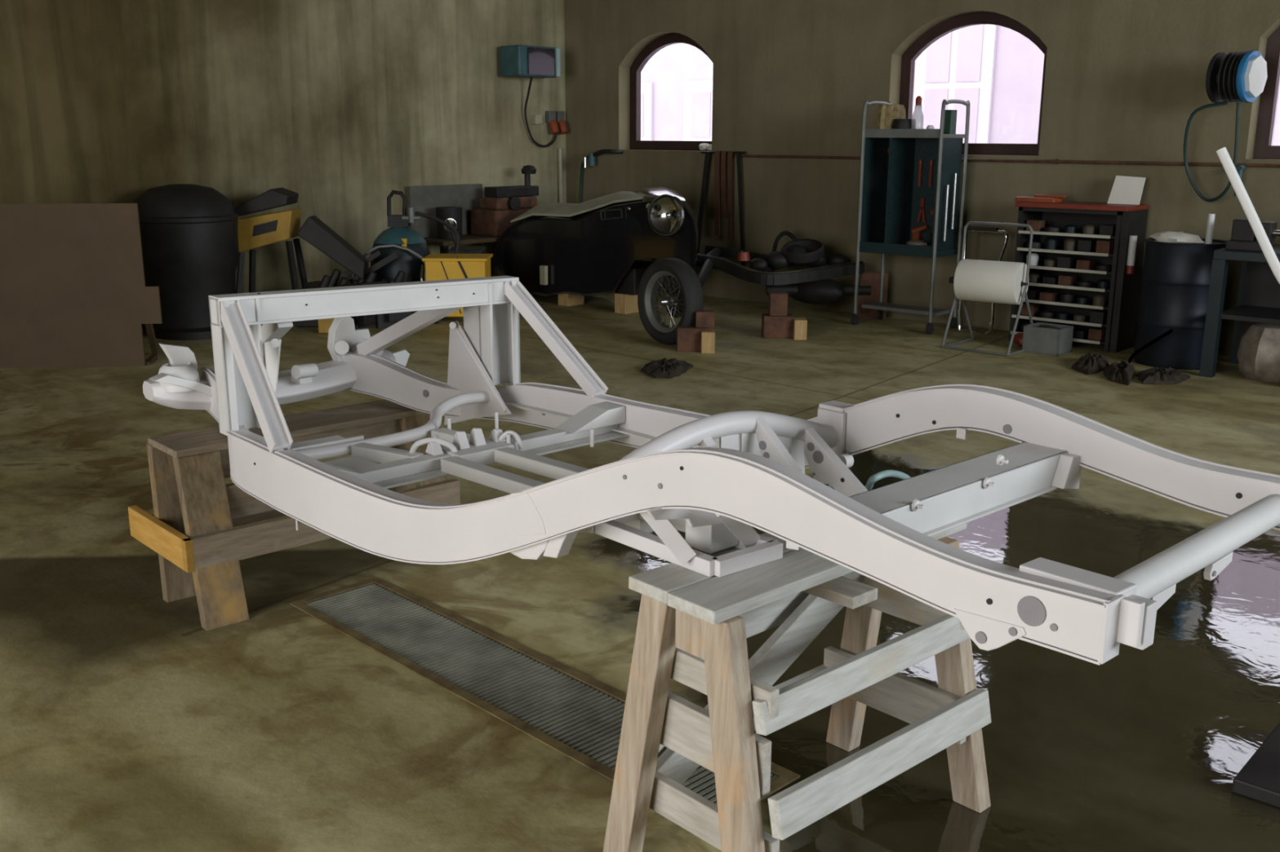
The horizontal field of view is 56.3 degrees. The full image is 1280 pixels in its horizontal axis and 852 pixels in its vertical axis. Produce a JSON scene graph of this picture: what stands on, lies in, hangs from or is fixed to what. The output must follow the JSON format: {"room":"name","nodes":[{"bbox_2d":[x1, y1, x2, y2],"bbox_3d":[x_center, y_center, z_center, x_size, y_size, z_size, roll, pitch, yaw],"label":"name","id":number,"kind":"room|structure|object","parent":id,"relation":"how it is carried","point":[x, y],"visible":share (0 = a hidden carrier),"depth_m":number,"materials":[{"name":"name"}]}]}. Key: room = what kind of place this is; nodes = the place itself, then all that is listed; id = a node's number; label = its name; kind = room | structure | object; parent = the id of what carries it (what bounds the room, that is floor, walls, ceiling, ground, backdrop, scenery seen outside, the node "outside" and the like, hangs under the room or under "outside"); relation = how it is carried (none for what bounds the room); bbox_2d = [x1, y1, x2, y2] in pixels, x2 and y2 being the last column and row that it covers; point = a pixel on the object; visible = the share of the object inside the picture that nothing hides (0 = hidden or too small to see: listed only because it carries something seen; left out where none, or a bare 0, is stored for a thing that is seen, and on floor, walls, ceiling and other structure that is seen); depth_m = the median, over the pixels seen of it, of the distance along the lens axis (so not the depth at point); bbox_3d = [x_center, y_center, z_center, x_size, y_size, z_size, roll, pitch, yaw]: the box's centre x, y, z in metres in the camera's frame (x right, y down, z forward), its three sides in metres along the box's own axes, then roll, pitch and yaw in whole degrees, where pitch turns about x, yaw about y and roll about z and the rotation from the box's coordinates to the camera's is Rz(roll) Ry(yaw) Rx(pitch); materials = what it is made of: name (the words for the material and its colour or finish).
{"room":"car repair workshop","nodes":[
{"label":"car repair workshop","id":0,"kind":"room"},
{"bbox_2d":[0,0,566,329],"bbox_3d":[-5.739,-2.664,7.892,0.250,4.600,15.200,12,18,41],"label":"wall","id":1,"kind":"structure","parent":0,"point":[341,105],"depth_m":10.60,"materials":[{"name":"paint"}]},
{"bbox_2d":[499,44,559,78],"bbox_3d":[-1.156,-3.755,12.346,0.390,0.300,0.550,12,18,41],"label":"heater","id":2,"kind":"object","parent":1,"relation":"attached to","point":[515,60],"visible":1,"depth_m":12.19,"materials":[{"name":"teal paint"}]},
{"bbox_2d":[524,77,557,147],"bbox_3d":[-1.069,-3.335,12.750,0.150,0.717,0.544,7,15,25],"label":"power cable","id":3,"kind":"object","parent":2,"relation":"hanging from","point":[531,79],"visible":1,"depth_m":12.65,"materials":[{"name":"black rubber"}]},
{"bbox_2d":[527,47,554,75],"bbox_3d":[-1.012,-3.731,12.252,0.015,0.260,0.360,12,18,41],"label":"grille","id":4,"kind":"object","parent":2,"relation":"attached to","point":[540,60],"depth_m":12.24,"materials":[{"name":"metal"}]},
{"bbox_2d":[545,111,559,134],"bbox_3d":[-0.935,-3.269,12.902,0.150,0.245,0.100,12,18,41],"label":"plug","id":5,"kind":"object","parent":1,"relation":"attached to","point":[550,116],"visible":1,"depth_m":12.87,"materials":[{"name":"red plastic"}]},
{"bbox_2d":[557,147,562,203],"bbox_3d":[-0.878,-2.346,13.265,0.041,1.430,0.041,-6,15,-25],"label":"trim","id":6,"kind":"structure","parent":1,"relation":"attached to","point":[560,155],"depth_m":13.15,"materials":[{"name":"beige plastic"}]},
{"bbox_2d":[555,111,568,134],"bbox_3d":[-0.848,-3.292,12.996,0.150,0.245,0.100,12,18,41],"label":"plug","id":7,"kind":"object","parent":1,"relation":"attached to","point":[560,115],"visible":0.96,"depth_m":12.96,"materials":[{"name":"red plastic"}]},
{"bbox_2d":[0,291,1279,851],"bbox_3d":[0.166,0.857,3.242,16.300,0.001,15.200,12,18,41],"label":"floor","id":8,"kind":"structure","parent":0,"point":[127,724],"depth_m":3.73,"materials":[{"name":"concrete"}]},
{"bbox_2d":[0,203,162,368],"bbox_3d":[-4.070,-0.999,8.452,1.408,1.150,0.418,-1,14,-6],"label":"sheet","id":9,"kind":"object","parent":8,"relation":"on","point":[73,291],"visible":0.97,"depth_m":8.26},
{"bbox_2d":[133,183,239,340],"bbox_3d":[-3.642,-1.335,9.635,0.830,1.205,0.830,12,18,41],"label":"barrel","id":10,"kind":"object","parent":8,"relation":"on","point":[189,238],"visible":0.82,"depth_m":9.33,"materials":[{"name":"black metal"}]},
{"bbox_2d":[235,208,307,327],"bbox_3d":[-3.155,-1.360,10.232,0.605,0.982,0.406,0,14,0],"label":"stand","id":11,"kind":"object","parent":8,"relation":"on","point":[257,231],"visible":0.82,"depth_m":10.00,"materials":[{"name":"wood"}]},
{"bbox_2d":[233,187,298,216],"bbox_3d":[-3.168,-1.884,10.068,0.513,0.230,0.340,0,14,0],"label":"machine cover","id":12,"kind":"object","parent":11,"relation":"on","point":[272,198],"visible":0.84,"depth_m":9.91,"materials":[{"name":"black metal"}]},
{"bbox_2d":[128,399,460,631],"bbox_3d":[-1.236,0.268,4.446,1.095,0.565,0.590,-12,18,-41],"label":"trestle","id":13,"kind":"object","parent":8,"relation":"on","point":[193,521],"visible":0.7,"depth_m":4.15,"materials":[{"name":"wood"}]},
{"bbox_2d":[142,275,1279,665],"bbox_3d":[-0.243,-0.016,3.356,1.215,0.607,3.728,-11,18,-39],"label":"chassis","id":14,"kind":"object","parent":13,"relation":"on","point":[712,479],"visible":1,"depth_m":2.79,"materials":[{"name":"white paint"}]},
{"bbox_2d":[317,285,349,333],"bbox_3d":[-2.508,-0.959,9.841,0.338,0.375,0.120,0,14,0],"label":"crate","id":15,"kind":"object","parent":8,"relation":"on","point":[324,325],"visible":0.13,"depth_m":9.81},
{"bbox_2d":[295,268,412,328],"bbox_3d":[-2.420,-1.064,10.182,0.987,0.536,0.503,0,14,-1],"label":"heap","id":16,"kind":"object","parent":8,"relation":"on","point":[384,321],"visible":0.41,"depth_m":10.11,"materials":[{"name":"black metal"}]},
{"bbox_2d":[296,215,368,279],"bbox_3d":[-2.586,-1.505,10.086,0.554,0.522,0.180,0,14,0],"label":"beam","id":17,"kind":"structure","parent":16,"relation":"on","point":[313,231],"depth_m":10.00,"materials":[{"name":"black metal"}]},
{"bbox_2d":[348,251,399,283],"bbox_3d":[-2.273,-1.351,10.237,0.435,0.283,0.050,0,14,0],"label":"bar","id":18,"kind":"object","parent":16,"relation":"on","point":[394,255],"visible":0.86,"depth_m":10.21,"materials":[{"name":"black metal"}]},
{"bbox_2d":[369,190,430,314],"bbox_3d":[-2.127,-1.527,10.632,0.530,1.117,0.530,12,18,41],"label":"gas cylinder","id":19,"kind":"object","parent":8,"relation":"on","point":[399,233],"visible":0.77,"depth_m":10.46,"materials":[{"name":"teal metal"}]},
{"bbox_2d":[351,244,425,280],"bbox_3d":[-2.161,-1.309,10.406,0.681,0.541,0.055,0,14,1],"label":"hose","id":20,"kind":"object","parent":19,"relation":"attached to","point":[366,253],"visible":0.26,"depth_m":10.34,"materials":[{"name":"grey rubber"}]},
{"bbox_2d":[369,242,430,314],"bbox_3d":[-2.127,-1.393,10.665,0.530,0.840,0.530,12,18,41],"label":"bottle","id":21,"kind":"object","parent":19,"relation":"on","point":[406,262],"depth_m":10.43,"materials":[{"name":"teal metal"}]},
{"bbox_2d":[414,211,460,253],"bbox_3d":[-1.775,-1.455,10.692,0.424,0.924,0.137,-1,14,-3],"label":"cable","id":22,"kind":"object","parent":19,"relation":"attached to","point":[451,228],"visible":0.56,"depth_m":10.63,"materials":[{"name":"black rubber"}]},
{"bbox_2d":[419,253,493,324],"bbox_3d":[-1.588,-1.199,10.421,0.577,0.585,0.430,0,14,0],"label":"trolley","id":23,"kind":"object","parent":8,"relation":"on","point":[437,266],"visible":0.38,"depth_m":10.19,"materials":[{"name":"yellow paint"}]},
{"bbox_2d":[423,234,500,253],"bbox_3d":[-1.586,-1.634,12.168,0.570,0.600,1.480,12,18,41],"label":"stand","id":24,"kind":"object","parent":8,"relation":"on","point":[444,244],"visible":0.23,"depth_m":11.63,"materials":[{"name":"black metal"}]},
{"bbox_2d":[407,183,482,237],"bbox_3d":[-1.941,-2.166,12.023,0.040,0.500,0.920,12,18,41],"label":"board","id":25,"kind":"object","parent":24,"relation":"on","point":[424,199],"visible":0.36,"depth_m":11.92,"materials":[{"name":"grey paint"}]},
{"bbox_2d":[435,206,462,239],"bbox_3d":[-1.869,-1.992,11.734,0.260,0.300,0.260,12,18,41],"label":"bucket","id":26,"kind":"object","parent":24,"relation":"on","point":[443,213],"visible":0.8,"depth_m":11.64,"materials":[{"name":"black metal"}]},
{"bbox_2d":[470,164,538,236],"bbox_3d":[-1.335,-2.305,12.202,0.420,0.690,0.700,12,18,41],"label":"block","id":27,"kind":"object","parent":24,"relation":"on","point":[500,205],"visible":0.91,"depth_m":12.01,"materials":[{"name":"wood"}]},
{"bbox_2d":[444,218,486,253],"bbox_3d":[-1.617,-1.508,11.151,0.340,0.863,0.400,0,14,0],"label":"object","id":28,"kind":"object","parent":8,"relation":"on","point":[463,249],"visible":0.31,"depth_m":10.93,"materials":[{"name":"black metal"}]},
{"bbox_2d":[444,218,457,231],"bbox_3d":[-1.725,-1.834,10.912,0.120,0.118,0.071,1,14,2],"label":"lamp","id":29,"kind":"object","parent":28,"relation":"attached to","point":[451,221],"depth_m":10.89,"materials":[{"name":"silver metal"}]},
{"bbox_2d":[304,582,777,776],"bbox_3d":[-0.408,0.882,3.658,0.290,0.250,1.900,-13,19,-43],"label":"trim","id":30,"kind":"structure","parent":8,"relation":"attached to","point":[375,583],"depth_m":3.92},
{"bbox_2d":[288,577,800,804],"bbox_3d":[-0.408,0.772,3.631,0.360,0.032,1.970,-13,19,-43],"label":"drain grate","id":31,"kind":"object","parent":8,"relation":"in","point":[580,722],"visible":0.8,"depth_m":3.66,"materials":[{"name":"metal"}]},
{"bbox_2d":[558,293,584,306],"bbox_3d":[-0.664,-1.261,11.538,0.140,0.180,0.220,12,18,41],"label":"wooden block","id":32,"kind":"object","parent":8,"relation":"on","point":[565,300],"visible":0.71,"depth_m":11.47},
{"bbox_2d":[614,293,638,314],"bbox_3d":[-0.109,-1.140,11.050,0.140,0.180,0.220,12,18,41],"label":"wooden block","id":33,"kind":"object","parent":8,"relation":"on","point":[624,304],"visible":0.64,"depth_m":10.98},
{"bbox_2d":[493,186,698,297],"bbox_3d":[-0.281,-1.728,11.295,2.671,1.062,0.934,12,18,41],"label":"car","id":34,"kind":"object","parent":33,"relation":"on","point":[591,247],"visible":0.91,"depth_m":10.98,"materials":[{"name":"black paint"}]},
{"bbox_2d":[640,358,693,378],"bbox_3d":[0.176,-0.423,8.355,0.329,0.064,0.626,4,14,15],"label":"sack","id":35,"kind":"object","parent":8,"relation":"on","point":[664,368],"visible":1,"depth_m":8.25,"materials":[{"name":"fabric"}]},
{"bbox_2d":[676,309,715,353],"bbox_3d":[0.422,-0.721,9.084,0.280,0.300,0.250,0,14,0],"label":"block stack","id":36,"kind":"object","parent":8,"relation":"on","point":[699,337],"visible":1,"depth_m":9.03,"materials":[{"name":"wood"}]},
{"bbox_2d":[637,231,871,344],"bbox_3d":[0.947,-1.446,10.614,1.722,0.990,3.244,12,18,41],"label":"chassis","id":37,"kind":"object","parent":8,"relation":"on","point":[814,286],"visible":0.92,"depth_m":10.18,"materials":[{"name":"black metal"}]},
{"bbox_2d":[761,291,807,340],"bbox_3d":[1.167,-0.895,9.683,0.340,0.360,0.250,0,14,0],"label":"block stack","id":38,"kind":"object","parent":8,"relation":"on","point":[777,323],"visible":1,"depth_m":9.64,"materials":[{"name":"wood"}]},
{"bbox_2d":[603,523,991,851],"bbox_3d":[0.401,0.615,2.760,0.885,0.700,0.480,-12,18,-41],"label":"trestle","id":39,"kind":"object","parent":8,"relation":"on","point":[693,628],"visible":0.87,"depth_m":2.57,"materials":[{"name":"wood"}]},
{"bbox_2d":[828,470,911,490],"bbox_3d":[1.159,0.313,5.149,0.360,0.165,0.920,-4,14,-15],"label":"hose","id":40,"kind":"object","parent":8,"relation":"on","point":[873,479],"visible":0.38,"depth_m":5.29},
{"bbox_2d":[857,271,888,319],"bbox_3d":[2.055,-1.158,10.648,0.280,0.420,0.030,0,14,0],"label":"panel","id":41,"kind":"object","parent":8,"relation":"on","point":[873,279],"visible":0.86,"depth_m":10.63,"materials":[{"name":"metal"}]},
{"bbox_2d":[850,99,970,334],"bbox_3d":[2.272,-1.768,10.070,0.752,1.881,0.510,12,18,41],"label":"tool rack","id":42,"kind":"object","parent":8,"relation":"on","point":[890,207],"visible":0.93,"depth_m":10.04,"materials":[{"name":"grey metal"}]},
{"bbox_2d":[875,103,906,128],"bbox_3d":[2.103,-2.574,10.033,0.228,0.242,0.295,12,18,41],"label":"cloth bundle","id":43,"kind":"object","parent":42,"relation":"on","point":[886,113],"visible":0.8,"depth_m":9.93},
{"bbox_2d":[892,119,911,128],"bbox_3d":[2.188,-2.483,9.920,0.197,0.120,0.200,12,18,41],"label":"tin","id":44,"kind":"object","parent":42,"relation":"on","point":[897,123],"visible":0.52,"depth_m":9.83,"materials":[{"name":"black metal"}]},
{"bbox_2d":[862,302,949,315],"bbox_3d":[2.269,-1.005,10.256,0.720,0.030,0.220,12,18,41],"label":"shelf","id":45,"kind":"object","parent":42,"relation":"attached to","point":[873,305],"depth_m":10.19,"materials":[{"name":"grey metal"}]},
{"bbox_2d":[858,241,958,257],"bbox_3d":[2.269,-1.510,10.131,0.720,0.090,0.425,12,18,41],"label":"tray","id":46,"kind":"object","parent":42,"relation":"on","point":[939,249],"depth_m":9.95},
{"bbox_2d":[864,128,965,137],"bbox_3d":[2.272,-2.423,9.908,0.720,0.070,0.425,12,18,41],"label":"tray","id":47,"kind":"object","parent":42,"relation":"on","point":[868,133],"depth_m":9.73,"materials":[{"name":"grey metal"}]},
{"bbox_2d":[911,96,924,128],"bbox_3d":[2.272,-2.542,9.786,0.094,0.300,0.096,12,18,41],"label":"spray bottle","id":48,"kind":"object","parent":42,"relation":"on","point":[917,117],"visible":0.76,"depth_m":9.76,"materials":[{"name":"grey plastic"}]},
{"bbox_2d":[943,109,957,133],"bbox_3d":[2.503,-2.464,9.701,0.080,0.190,0.100,12,18,41],"label":"carton","id":49,"kind":"object","parent":42,"relation":"on","point":[950,115],"visible":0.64,"depth_m":9.66,"materials":[{"name":"green metal"}]},
{"bbox_2d":[949,226,1008,334],"bbox_3d":[2.802,-1.184,9.841,0.397,0.892,0.360,12,18,41],"label":"chair","id":50,"kind":"object","parent":8,"relation":"on","point":[971,228],"visible":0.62,"depth_m":9.82,"materials":[{"name":"silver metal"}]},
{"bbox_2d":[941,221,1033,356],"bbox_3d":[2.705,-1.071,9.153,0.560,0.961,0.520,12,18,41],"label":"stand","id":51,"kind":"object","parent":8,"relation":"on","point":[975,280],"visible":0.97,"depth_m":9.00,"materials":[{"name":"black metal"}]},
{"bbox_2d":[1022,322,1073,356],"bbox_3d":[3.097,-0.662,9.093,0.280,0.200,0.255,12,18,41],"label":"box","id":52,"kind":"object","parent":8,"relation":"on","point":[1039,340],"visible":1,"depth_m":9.01,"materials":[{"name":"grey metal"}]},
{"bbox_2d":[1008,200,1148,352],"bbox_3d":[3.395,-1.185,9.352,0.870,1.095,0.430,12,18,41],"label":"rack","id":53,"kind":"object","parent":8,"relation":"on","point":[1122,303],"depth_m":9.23,"materials":[{"name":"black metal"}]},
{"bbox_2d":[1021,302,1039,315],"bbox_3d":[3.127,-0.939,9.590,0.100,0.093,0.110,12,18,41],"label":"carton","id":54,"kind":"object","parent":53,"relation":"on","point":[1034,307],"visible":0.64,"depth_m":9.56,"materials":[{"name":"cardboard"}]},
{"bbox_2d":[1026,219,1044,231],"bbox_3d":[3.108,-1.574,9.405,0.100,0.085,0.110,12,18,41],"label":"carton","id":55,"kind":"object","parent":53,"relation":"on","point":[1038,225],"visible":0.79,"depth_m":9.36,"materials":[{"name":"cardboard"}]},
{"bbox_2d":[1015,194,1068,203],"bbox_3d":[3.135,-1.774,9.326,0.368,0.060,0.188,12,18,41],"label":"pile","id":56,"kind":"object","parent":53,"relation":"on","point":[1041,198],"visible":1,"depth_m":9.27,"materials":[{"name":"orange plastic"}]},
{"bbox_2d":[1017,329,1105,344],"bbox_3d":[3.386,-0.720,9.479,0.740,0.012,0.360,12,18,41],"label":"shelf","id":57,"kind":"object","parent":53,"relation":"attached to","point":[1086,340],"depth_m":9.19,"materials":[{"name":"white metal"}]},
{"bbox_2d":[1019,311,1106,326],"bbox_3d":[3.386,-0.849,9.447,0.740,0.012,0.360,12,18,41],"label":"shelf","id":58,"kind":"object","parent":53,"relation":"attached to","point":[1070,321],"depth_m":9.38,"materials":[{"name":"white metal"}]},
{"bbox_2d":[1057,255,1075,268],"bbox_3d":[3.306,-1.270,9.280,0.100,0.086,0.110,12,18,41],"label":"carton","id":59,"kind":"object","parent":53,"relation":"on","point":[1067,262],"visible":1,"depth_m":9.24,"materials":[{"name":"black cardboard"}]},
{"bbox_2d":[1057,274,1076,285],"bbox_3d":[3.336,-1.140,9.342,0.100,0.071,0.110,12,18,41],"label":"carton","id":60,"kind":"object","parent":53,"relation":"on","point":[1064,279],"visible":1,"depth_m":9.31,"materials":[{"name":"cardboard"}]},
{"bbox_2d":[1027,296,1108,309],"bbox_3d":[3.387,-0.978,9.416,0.740,0.012,0.360,12,18,41],"label":"shelf","id":61,"kind":"object","parent":53,"relation":"attached to","point":[1057,302],"depth_m":9.28,"materials":[{"name":"white metal"}]},
{"bbox_2d":[1023,245,1113,256],"bbox_3d":[3.388,-1.366,9.322,0.740,0.012,0.360,12,18,41],"label":"shelf","id":62,"kind":"object","parent":53,"relation":"attached to","point":[1060,248],"depth_m":9.20,"materials":[{"name":"white metal"}]},
{"bbox_2d":[1034,278,1110,291],"bbox_3d":[3.387,-1.108,9.384,0.740,0.012,0.360,12,18,41],"label":"shelf","id":63,"kind":"object","parent":53,"relation":"attached to","point":[1094,288],"depth_m":9.26,"materials":[{"name":"white metal"}]},
{"bbox_2d":[1035,262,1111,274],"bbox_3d":[3.388,-1.237,9.353,0.740,0.012,0.360,12,18,41],"label":"shelf","id":64,"kind":"object","parent":53,"relation":"attached to","point":[1041,264],"depth_m":9.21,"materials":[{"name":"white metal"}]},
{"bbox_2d":[1042,229,1115,238],"bbox_3d":[3.389,-1.495,9.290,0.740,0.012,0.360,12,18,41],"label":"shelf","id":65,"kind":"object","parent":53,"relation":"attached to","point":[1079,232],"depth_m":9.12,"materials":[{"name":"white metal"}]},
{"bbox_2d":[1075,258,1095,270],"bbox_3d":[3.428,-1.244,9.207,0.100,0.070,0.110,12,18,41],"label":"carton","id":66,"kind":"object","parent":53,"relation":"on","point":[1082,264],"visible":1,"depth_m":9.17,"materials":[{"name":"cardboard"}]},
{"bbox_2d":[1077,239,1097,252],"bbox_3d":[3.423,-1.380,9.167,0.100,0.088,0.110,12,18,41],"label":"carton","id":67,"kind":"object","parent":53,"relation":"on","point":[1083,245],"visible":0.93,"depth_m":9.13,"materials":[{"name":"black cardboard"}]},
{"bbox_2d":[1088,327,1106,340],"bbox_3d":[3.537,-0.712,9.251,0.100,0.081,0.110,12,18,41],"label":"carton","id":68,"kind":"object","parent":53,"relation":"on","point":[1095,333],"visible":0.86,"depth_m":9.21,"materials":[{"name":"cardboard"}]},
{"bbox_2d":[1089,310,1107,324],"bbox_3d":[3.530,-0.840,9.200,0.100,0.088,0.110,12,18,41],"label":"carton","id":69,"kind":"object","parent":53,"relation":"on","point":[1100,317],"visible":0.86,"depth_m":9.16,"materials":[{"name":"black cardboard"}]},
{"bbox_2d":[1095,240,1114,253],"bbox_3d":[3.523,-1.357,9.059,0.100,0.094,0.110,12,18,41],"label":"carton","id":70,"kind":"object","parent":53,"relation":"on","point":[1107,246],"visible":0.79,"depth_m":9.02,"materials":[{"name":"cardboard"}]},
{"bbox_2d":[1098,224,1115,235],"bbox_3d":[3.542,-1.479,9.040,0.100,0.076,0.110,12,18,41],"label":"carton","id":71,"kind":"object","parent":53,"relation":"on","point":[1104,229],"visible":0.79,"depth_m":9.00,"materials":[{"name":"black cardboard"}]},
{"bbox_2d":[1107,175,1146,204],"bbox_3d":[3.697,-1.794,9.099,0.250,0.210,0.062,12,18,41],"label":"card","id":72,"kind":"object","parent":53,"relation":"on","point":[1125,189],"visible":1,"depth_m":9.09,"materials":[{"name":"paper"}]},
{"bbox_2d":[1125,235,1137,273],"bbox_3d":[3.667,-1.279,8.930,0.053,0.280,0.054,12,18,41],"label":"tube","id":73,"kind":"object","parent":53,"relation":"hanging from","point":[1133,239],"visible":1,"depth_m":8.91,"materials":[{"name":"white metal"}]},
{"bbox_2d":[1071,351,1110,374],"bbox_3d":[3.208,-0.459,8.485,0.258,0.093,0.561,12,18,41],"label":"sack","id":74,"kind":"object","parent":8,"relation":"on","point":[1086,364],"visible":0.96,"depth_m":8.39,"materials":[{"name":"fabric"}]},
{"bbox_2d":[1102,360,1135,385],"bbox_3d":[3.286,-0.394,8.216,0.204,0.093,0.690,7,15,26],"label":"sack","id":75,"kind":"object","parent":8,"relation":"on","point":[1122,373],"visible":1,"depth_m":8.10,"materials":[{"name":"fabric"}]},
{"bbox_2d":[1127,328,1173,363],"bbox_3d":[3.430,-0.546,8.390,0.498,0.313,0.208,2,14,7],"label":"crowbar","id":76,"kind":"object","parent":8,"relation":"on","point":[1171,331],"visible":0.62,"depth_m":8.35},
{"bbox_2d":[1136,366,1190,384],"bbox_3d":[3.501,-0.351,8.087,0.320,0.074,0.494,12,18,41],"label":"sack","id":77,"kind":"object","parent":8,"relation":"on","point":[1153,375],"visible":1,"depth_m":8.01,"materials":[{"name":"fabric"}]},
{"bbox_2d":[1133,237,1227,369],"bbox_3d":[3.881,-0.886,8.589,0.570,0.880,0.570,12,18,41],"label":"drum","id":78,"kind":"object","parent":8,"relation":"on","point":[1175,278],"visible":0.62,"depth_m":8.39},
{"bbox_2d":[1149,231,1204,244],"bbox_3d":[3.807,-1.339,8.483,0.384,0.075,0.212,12,18,41],"label":"cloth","id":79,"kind":"object","parent":78,"relation":"on","point":[1167,236],"visible":0.92,"depth_m":8.41,"materials":[{"name":"fabric"}]},
{"bbox_2d":[1204,213,1215,244],"bbox_3d":[3.942,-1.360,8.280,0.043,0.213,0.044,12,18,41],"label":"tube","id":80,"kind":"object","parent":78,"relation":"on","point":[1211,220],"visible":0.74,"depth_m":8.27,"materials":[{"name":"plastic"}]},
{"bbox_2d":[1199,244,1279,377],"bbox_3d":[4.702,-0.690,7.838,1.660,0.860,0.750,12,18,41],"label":"workbench","id":81,"kind":"object","parent":8,"relation":"on","point":[1259,292],"visible":0.82,"depth_m":8.15,"materials":[{"name":"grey metal"}]},
{"bbox_2d":[1213,244,1279,262],"bbox_3d":[4.704,-1.079,7.743,1.660,0.060,0.750,12,18,41],"label":"countertop","id":82,"kind":"structure","parent":81,"relation":"on","point":[1220,254],"depth_m":7.91,"materials":[{"name":"grey metal"}]},
{"bbox_2d":[1221,305,1279,324],"bbox_3d":[4.696,-0.674,7.834,1.580,0.030,0.610,12,18,41],"label":"shelf","id":83,"kind":"object","parent":81,"relation":"attached to","point":[1257,313],"depth_m":8.12,"materials":[{"name":"black metal"}]},
{"bbox_2d":[1225,218,1279,251],"bbox_3d":[4.142,-1.271,7.977,0.380,0.200,0.200,12,18,41],"label":"bench vice","id":84,"kind":"object","parent":81,"relation":"on","point":[1243,237],"visible":0.69,"depth_m":7.97,"materials":[{"name":"black metal"}]},
{"bbox_2d":[1216,146,1279,808],"bbox_3d":[1.697,0.138,2.892,0.750,1.574,0.400,12,18,41],"label":"handle","id":85,"kind":"object","parent":8,"relation":"on","point":[1259,780],"visible":1,"depth_m":2.96,"materials":[{"name":"white metal"}]},
{"bbox_2d":[1236,322,1279,382],"bbox_3d":[4.276,-0.511,8.080,0.428,0.395,0.340,12,18,41],"label":"sack","id":86,"kind":"object","parent":8,"relation":"on","point":[1258,354],"visible":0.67,"depth_m":8.01,"materials":[{"name":"fabric"}]},
{"bbox_2d":[564,0,1279,356],"bbox_3d":[5.120,-2.655,8.010,16.300,4.600,0.340,12,18,41],"label":"wall","id":87,"kind":"structure","parent":0,"point":[1125,80],"depth_m":10.54,"materials":[{"name":"paint"}]},
{"bbox_2d":[583,149,623,167],"bbox_3d":[-0.390,-2.847,12.742,0.464,0.194,0.113,8,16,28],"label":"water tap","id":88,"kind":"object","parent":87,"relation":"attached to","point":[592,157],"visible":1,"depth_m":12.77,"materials":[{"name":"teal metal"}]},
{"bbox_2d":[629,32,712,151],"bbox_3d":[0.382,-3.425,12.283,1.260,1.160,0.070,12,18,41],"label":"window","id":89,"kind":"structure","parent":87,"relation":"in","point":[649,51],"depth_m":12.53,"materials":[{"name":"red paint"}]},
{"bbox_2d":[700,151,745,154],"bbox_3d":[0.830,-2.679,11.719,0.540,0.024,0.082,12,18,41],"label":"hook rail","id":90,"kind":"object","parent":87,"relation":"attached to","point":[701,152],"visible":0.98,"depth_m":11.65,"materials":[{"name":"black metal"}]},
{"bbox_2d":[697,151,711,253],"bbox_3d":[0.620,-2.189,11.967,0.193,1.090,0.035,12,18,41],"label":"strap","id":91,"kind":"object","parent":90,"relation":"hanging from","point":[707,153],"visible":0.85,"depth_m":11.92,"materials":[{"name":"black leather"}]},
{"bbox_2d":[714,151,720,235],"bbox_3d":[0.763,-2.289,11.809,0.070,0.820,0.035,12,18,41],"label":"strap","id":92,"kind":"object","parent":90,"relation":"hanging from","point":[717,153],"visible":1,"depth_m":11.80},
{"bbox_2d":[720,151,726,217],"bbox_3d":[0.823,-2.364,11.735,0.060,0.640,0.035,12,18,41],"label":"strap","id":93,"kind":"object","parent":90,"relation":"hanging from","point":[723,153],"visible":1,"depth_m":11.73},
{"bbox_2d":[727,151,733,239],"bbox_3d":[0.882,-2.254,11.707,0.060,0.840,0.035,12,18,41],"label":"strap","id":94,"kind":"object","parent":90,"relation":"hanging from","point":[729,153],"visible":1,"depth_m":11.70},
{"bbox_2d":[736,151,745,266],"bbox_3d":[0.981,-2.111,11.649,0.117,1.090,0.035,12,18,41],"label":"strap","id":95,"kind":"object","parent":90,"relation":"hanging from","point":[738,153],"visible":0.94,"depth_m":11.63,"materials":[{"name":"black leather"}]},
{"bbox_2d":[898,11,1047,155],"bbox_3d":[2.836,-2.891,10.127,1.400,1.160,0.070,12,18,41],"label":"window","id":96,"kind":"structure","parent":87,"relation":"in","point":[934,33],"depth_m":10.10,"materials":[{"name":"red paint"}]},
{"bbox_2d":[740,154,1279,167],"bbox_3d":[5.843,-1.565,7.348,13.212,0.040,0.062,12,18,41],"label":"trim","id":97,"kind":"structure","parent":87,"relation":"attached to","point":[1055,161],"depth_m":9.48,"materials":[{"name":"metal"}]},
{"bbox_2d":[1205,50,1267,102],"bbox_3d":[4.193,-2.434,8.356,0.336,0.350,0.481,12,18,41],"label":"hose reel","id":98,"kind":"object","parent":87,"relation":"attached to","point":[1232,77],"visible":1,"depth_m":8.23,"materials":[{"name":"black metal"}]},
{"bbox_2d":[1183,101,1239,202],"bbox_3d":[4.086,-1.964,8.583,0.386,0.706,0.143,12,18,41],"label":"hose","id":99,"kind":"object","parent":98,"relation":"hanging from","point":[1237,111],"visible":0.95,"depth_m":8.57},
{"bbox_2d":[1252,26,1279,159],"bbox_3d":[4.987,-2.423,8.238,1.280,1.160,0.070,12,18,41],"label":"window","id":100,"kind":"structure","parent":87,"relation":"in","point":[1263,148],"depth_m":8.64,"materials":[{"name":"red paint"}]},
{"label":"outside","id":101,"kind":"structure","parent":0,"visible":0},
{"bbox_2d":[640,24,1279,146],"bbox_3d":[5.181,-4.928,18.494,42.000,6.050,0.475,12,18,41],"label":"window panes","id":102,"kind":"structure","parent":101,"point":[997,68],"depth_m":18.39,"materials":[{"name":"glass"}]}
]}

